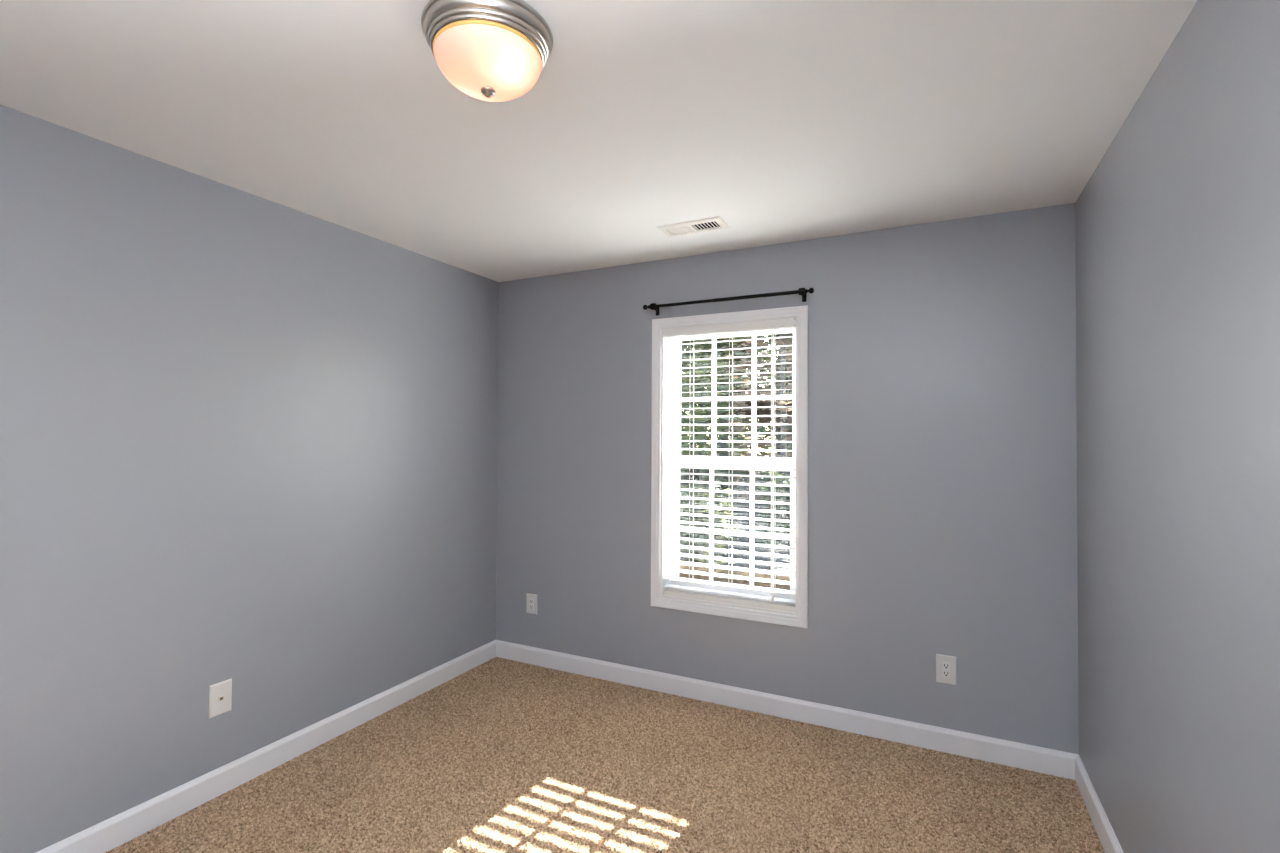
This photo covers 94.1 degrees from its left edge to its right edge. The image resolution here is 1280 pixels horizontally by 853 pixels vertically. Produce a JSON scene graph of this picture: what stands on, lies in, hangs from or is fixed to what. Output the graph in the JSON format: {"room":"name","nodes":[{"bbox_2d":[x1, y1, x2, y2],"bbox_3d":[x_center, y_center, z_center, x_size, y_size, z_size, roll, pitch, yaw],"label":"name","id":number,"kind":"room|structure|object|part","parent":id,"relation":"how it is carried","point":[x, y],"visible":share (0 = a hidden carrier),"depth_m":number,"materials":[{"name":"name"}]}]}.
{"room":"empty bedroom","nodes":[
{"label":"empty bedroom","id":0,"kind":"room"},
{"bbox_2d":[0,105,498,852],"bbox_3d":[-1.840,0.241,2.193,0.120,2.440,3.860,0,-1,26],"label":"wall","id":1,"kind":"structure","parent":0,"point":[251,440],"depth_m":2.31,"materials":[{"name":"grey paint"}]},
{"bbox_2d":[209,678,231,718],"bbox_3d":[-1.674,1.086,2.380,0.008,0.128,0.083,0,-1,26],"label":"wall jack","id":2,"kind":"object","parent":1,"relation":"attached to","point":[220,694],"visible":1,"depth_m":2.38,"materials":[{"name":"white plastic"}]},
{"bbox_2d":[35,640,495,852],"bbox_3d":[-1.785,1.409,2.144,0.016,0.104,3.860,0,-1,26],"label":"baseboard","id":3,"kind":"structure","parent":1,"relation":"attached to","point":[113,832],"depth_m":2.46,"materials":[{"name":"white paint"}]},
{"bbox_2d":[0,0,1196,281],"bbox_3d":[-0.376,-1.032,1.522,3.345,0.100,4.150,0,-1,26],"label":"ceiling","id":4,"kind":"structure","parent":0,"point":[782,121],"depth_m":1.84,"materials":[{"name":"white paint"}]},
{"bbox_2d":[421,0,552,101],"bbox_3d":[-0.379,-0.904,1.492,0.318,0.158,0.318,0,-1,26],"label":"ceiling light","id":5,"kind":"object","parent":4,"relation":"attached to","point":[489,50],"visible":1,"depth_m":1.41,"materials":[{"name":"white glass"}]},
{"bbox_3d":[-0.379,-0.885,1.491,0.262,0.089,0.262,0,-1,26],"label":"lamp shade","id":6,"kind":"part","parent":5,"relation":"part of","materials":[{"name":"white glass"}]},
{"bbox_3d":[-0.379,-0.834,1.490,0.037,0.018,0.037,0,-1,26],"label":"finial knob","id":7,"kind":"part","parent":5,"relation":"part of","materials":[{"name":"silver metal"}]},
{"bbox_2d":[657,216,729,236],"bbox_3d":[0.256,-0.953,2.861,0.316,0.010,0.158,0,-1,26],"label":"ceiling vent","id":8,"kind":"object","parent":4,"relation":"in","point":[713,223],"visible":1,"depth_m":2.85,"materials":[{"name":"white metal"}]},
{"bbox_2d":[106,656,1104,852],"bbox_3d":[-0.389,1.499,1.483,3.345,0.077,4.150,0,-1,26],"label":"floor","id":9,"kind":"structure","parent":0,"point":[502,755],"depth_m":2.43,"materials":[{"name":"beige carpet"}]},
{"bbox_2d":[496,203,1078,753],"bbox_3d":[0.497,0.270,3.288,3.345,2.440,0.170,0,-1,26],"label":"wall","id":10,"kind":"structure","parent":0,"point":[942,403],"depth_m":2.90,"materials":[{"name":"grey paint"}]},
{"bbox_2d":[526,593,536,614],"bbox_3d":[-0.683,1.118,3.754,0.083,0.128,0.008,0,-1,26],"label":"electrical outlet","id":11,"kind":"object","parent":10,"relation":"attached to","point":[531,599],"visible":1,"depth_m":3.75,"materials":[{"name":"white plastic"}]},
{"bbox_2d":[529,598,533,609],"bbox_3d":[-0.684,1.118,3.752,0.033,0.067,0.003,0,-1,26],"label":"receptacle","id":12,"kind":"object","parent":11,"relation":"attached to","point":[531,600],"depth_m":3.75,"materials":[{"name":"white plastic"}]},
{"bbox_2d":[643,288,813,315],"bbox_3d":[0.449,-0.665,3.186,0.944,0.060,0.085,0,-1,26],"label":"curtain rod","id":13,"kind":"object","parent":10,"relation":"attached to","point":[801,291],"visible":1,"depth_m":3.13,"materials":[{"name":"black metal"}]},
{"bbox_3d":[0.442,-0.676,3.170,0.864,0.019,0.019,0,-1,26],"label":"rod","id":14,"kind":"part","parent":13,"relation":"part of","materials":[{"name":"black metal"}]},
{"bbox_2d":[651,305,807,627],"bbox_3d":[0.494,0.203,3.277,0.868,1.627,0.184,0,-1,26],"label":"window","id":15,"kind":"structure","parent":10,"relation":"in","point":[664,403],"depth_m":3.29,"materials":[{"name":"white paint"}]},
{"bbox_2d":[663,317,796,612],"bbox_3d":[0.479,0.198,3.234,0.748,1.514,0.072,0,-1,26],"label":"window blind","id":16,"kind":"object","parent":15,"relation":"attached to","point":[772,325],"visible":0.98,"depth_m":3.21,"materials":[{"name":"white plastic"}]},
{"bbox_3d":[0.289,0.204,3.334,0.002,1.450,0.059,0,-1,26],"label":"ladder cord","id":17,"kind":"part","parent":16,"relation":"part of","materials":[{"name":"white fabric"}]},
{"bbox_3d":[0.477,0.938,3.227,0.742,0.034,0.053,0,-1,26],"label":"rail","id":18,"kind":"part","parent":16,"relation":"part of","materials":[{"name":"white plastic"}]},
{"bbox_3d":[0.492,0.204,3.234,0.002,1.450,0.059,0,-1,26],"label":"ladder cord","id":19,"kind":"part","parent":16,"relation":"part of","materials":[{"name":"white fabric"}]},
{"bbox_3d":[0.687,0.182,3.101,0.003,1.390,0.004,0,-1,26],"label":"lift cord","id":20,"kind":"part","parent":16,"relation":"part of","materials":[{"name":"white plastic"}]},
{"bbox_3d":[0.697,0.203,3.134,0.002,1.450,0.059,0,-1,26],"label":"ladder cord","id":21,"kind":"part","parent":16,"relation":"part of","materials":[{"name":"white fabric"}]},
{"bbox_3d":[0.692,0.175,3.097,0.003,1.375,0.004,0,-1,26],"label":"lift cord","id":22,"kind":"part","parent":16,"relation":"part of","materials":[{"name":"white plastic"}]},
{"bbox_3d":[0.703,0.165,3.091,0.002,1.355,0.002,0,-1,26],"label":"lift cord","id":23,"kind":"part","parent":16,"relation":"part of","materials":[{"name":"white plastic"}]},
{"bbox_3d":[0.507,0.568,3.300,0.738,0.767,0.034,0,-1,26],"label":"sash","id":24,"kind":"part","parent":15,"relation":"part of","materials":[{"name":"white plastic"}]},
{"bbox_3d":[0.526,-0.161,3.342,0.738,0.767,0.034,0,-1,26],"label":"sash","id":25,"kind":"part","parent":15,"relation":"part of","materials":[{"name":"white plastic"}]},
{"bbox_2d":[496,640,1078,779],"bbox_3d":[0.450,1.436,3.186,3.105,0.104,0.016,0,-1,26],"label":"baseboard","id":26,"kind":"structure","parent":10,"relation":"attached to","point":[1048,761],"depth_m":2.97,"materials":[{"name":"white paint"}]},
{"bbox_2d":[936,654,955,684],"bbox_3d":[1.401,1.112,2.728,0.083,0.128,0.008,0,-1,26],"label":"electrical outlet","id":27,"kind":"object","parent":10,"relation":"attached to","point":[945,664],"visible":1,"depth_m":2.73,"materials":[{"name":"white plastic"}]},
{"bbox_2d":[942,662,949,677],"bbox_3d":[1.400,1.112,2.725,0.033,0.067,0.003,0,-1,26],"label":"receptacle","id":28,"kind":"object","parent":27,"relation":"attached to","point":[945,665],"depth_m":2.72,"materials":[{"name":"white plastic"}]},
{"bbox_2d":[1075,0,1279,852],"bbox_3d":[1.053,0.233,0.768,0.120,2.440,3.860,0,-1,26],"label":"wall","id":29,"kind":"structure","parent":0,"point":[1177,224],"depth_m":1.42,"materials":[{"name":"grey paint"}]},
{"bbox_2d":[1075,755,1123,852],"bbox_3d":[0.987,1.401,0.780,0.016,0.104,3.860,0,-1,26],"label":"baseboard","id":30,"kind":"structure","parent":29,"relation":"attached to","point":[1108,839],"depth_m":2.18,"materials":[{"name":"white paint"}]},
{"label":"outside","id":31,"kind":"structure","parent":0,"visible":0},
{"bbox_2d":[679,456,789,571],"bbox_3d":[12.361,2.577,30.877,80.000,0.100,59.780,0,-1,26],"label":"ground","id":32,"kind":"structure","parent":31,"point":[743,505],"depth_m":11.26,"materials":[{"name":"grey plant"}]},
{"bbox_2d":[681,342,694,452],"bbox_3d":[0.928,-3.688,26.256,3.059,12.180,2.978,0,-1,26],"label":"tree","id":33,"kind":"object","parent":32,"relation":"on","point":[690,394],"visible":0.02,"depth_m":25.80,"materials":[{"name":"green plant"}]},
{"bbox_2d":[681,341,711,451],"bbox_3d":[3.049,-4.124,33.225,3.125,13.291,3.067,1,-1,-35],"label":"tree","id":34,"kind":"object","parent":32,"relation":"on","point":[687,346],"visible":0.02,"depth_m":32.93,"materials":[{"name":"green plant"}]},
{"bbox_2d":[680,445,720,512],"bbox_3d":[1.392,1.323,14.533,1.230,1.797,1.296,0,-1,2],"label":"shrub","id":35,"kind":"object","parent":32,"relation":"on","point":[696,477],"visible":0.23,"depth_m":14.43,"materials":[{"name":"green plant"}]},
{"bbox_2d":[679,483,737,564],"bbox_3d":[0.754,1.451,8.177,1.286,1.351,1.256,0,-1,26],"label":"shrub","id":36,"kind":"object","parent":32,"relation":"on","point":[725,504],"visible":0.36,"depth_m":7.95,"materials":[{"name":"green plant"}]},
{"bbox_2d":[681,337,735,483],"bbox_3d":[2.259,-3.740,22.194,2.955,12.176,3.036,0,-1,26],"label":"tree","id":37,"kind":"object","parent":32,"relation":"on","point":[697,349],"visible":0.02,"depth_m":22.07,"materials":[{"name":"green plant"}]},
{"bbox_2d":[680,337,741,515],"bbox_3d":[0.540,-1.997,11.304,3.055,8.330,2.970,1,-1,-39],"label":"tree","id":38,"kind":"object","parent":32,"relation":"on","point":[696,371],"visible":0.04,"depth_m":11.10,"materials":[{"name":"green plant"}]},
{"bbox_2d":[681,335,770,505],"bbox_3d":[2.388,-3.261,17.255,2.998,11.061,2.958,0,-1,26],"label":"tree","id":39,"kind":"object","parent":32,"relation":"on","point":[722,437],"visible":0.1,"depth_m":16.81,"materials":[{"name":"green plant"}]},
{"bbox_2d":[707,339,764,478],"bbox_3d":[4.454,-4.205,27.957,3.009,13.300,3.291,0,-1,26],"label":"tree","id":40,"kind":"object","parent":32,"relation":"on","point":[730,413],"visible":0.03,"depth_m":27.77,"materials":[{"name":"green plant"}]},
{"bbox_2d":[719,364,756,448],"bbox_3d":[6.648,-5.645,40.906,3.242,16.598,3.316,1,-1,-36],"label":"tree","id":41,"kind":"object","parent":32,"relation":"on","point":[728,364],"visible":0.02,"depth_m":40.65,"materials":[{"name":"green plant"}]},
{"bbox_2d":[730,335,774,456],"bbox_3d":[6.686,-5.156,35.366,3.092,15.452,3.209,1,-1,-42],"label":"tree","id":42,"kind":"object","parent":32,"relation":"on","point":[750,448],"visible":0.02,"depth_m":35.01,"materials":[{"name":"green plant"}]},
{"bbox_2d":[723,333,792,523],"bbox_3d":[3.337,-2.211,13.475,3.064,8.853,2.956,0,-1,26],"label":"tree","id":43,"kind":"object","parent":32,"relation":"on","point":[783,408],"visible":0.05,"depth_m":13.41,"materials":[{"name":"green leaves"},{"name":"bark"}]},
{"bbox_2d":[755,470,789,550],"bbox_3d":[2.586,1.432,10.368,1.275,1.469,1.354,0,-1,26],"label":"shrub","id":44,"kind":"object","parent":32,"relation":"on","point":[779,481],"visible":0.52,"depth_m":10.21,"materials":[{"name":"green plant"}]},
{"bbox_2d":[757,333,792,475],"bbox_3d":[5.779,-3.708,23.570,3.137,12.183,2.949,0,-1,-7],"label":"tree","id":45,"kind":"object","parent":32,"relation":"on","point":[787,377],"visible":0.04,"depth_m":23.40,"materials":[{"name":"green plant"}]},
{"bbox_2d":[763,334,792,448],"bbox_3d":[8.145,-4.120,31.192,3.382,13.268,3.130,-1,-1,45],"label":"tree","id":46,"kind":"object","parent":32,"relation":"on","point":[777,335],"visible":0.02,"depth_m":31.34,"materials":[{"name":"green plant"}]},
{"bbox_2d":[772,444,792,474],"bbox_3d":[4.240,1.369,16.436,1.266,1.801,1.338,0,-1,26],"label":"shrub","id":47,"kind":"object","parent":32,"relation":"on","point":[788,472],"visible":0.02,"depth_m":16.39,"materials":[{"name":"green plant"}]},
{"bbox_2d":[787,343,792,449],"bbox_3d":[6.074,-3.217,19.181,3.154,11.069,2.918,1,-1,-22],"label":"tree","id":48,"kind":"object","parent":32,"relation":"on","point":[790,343],"visible":0.02,"depth_m":19.44,"materials":[{"name":"green plant"}]}
]}

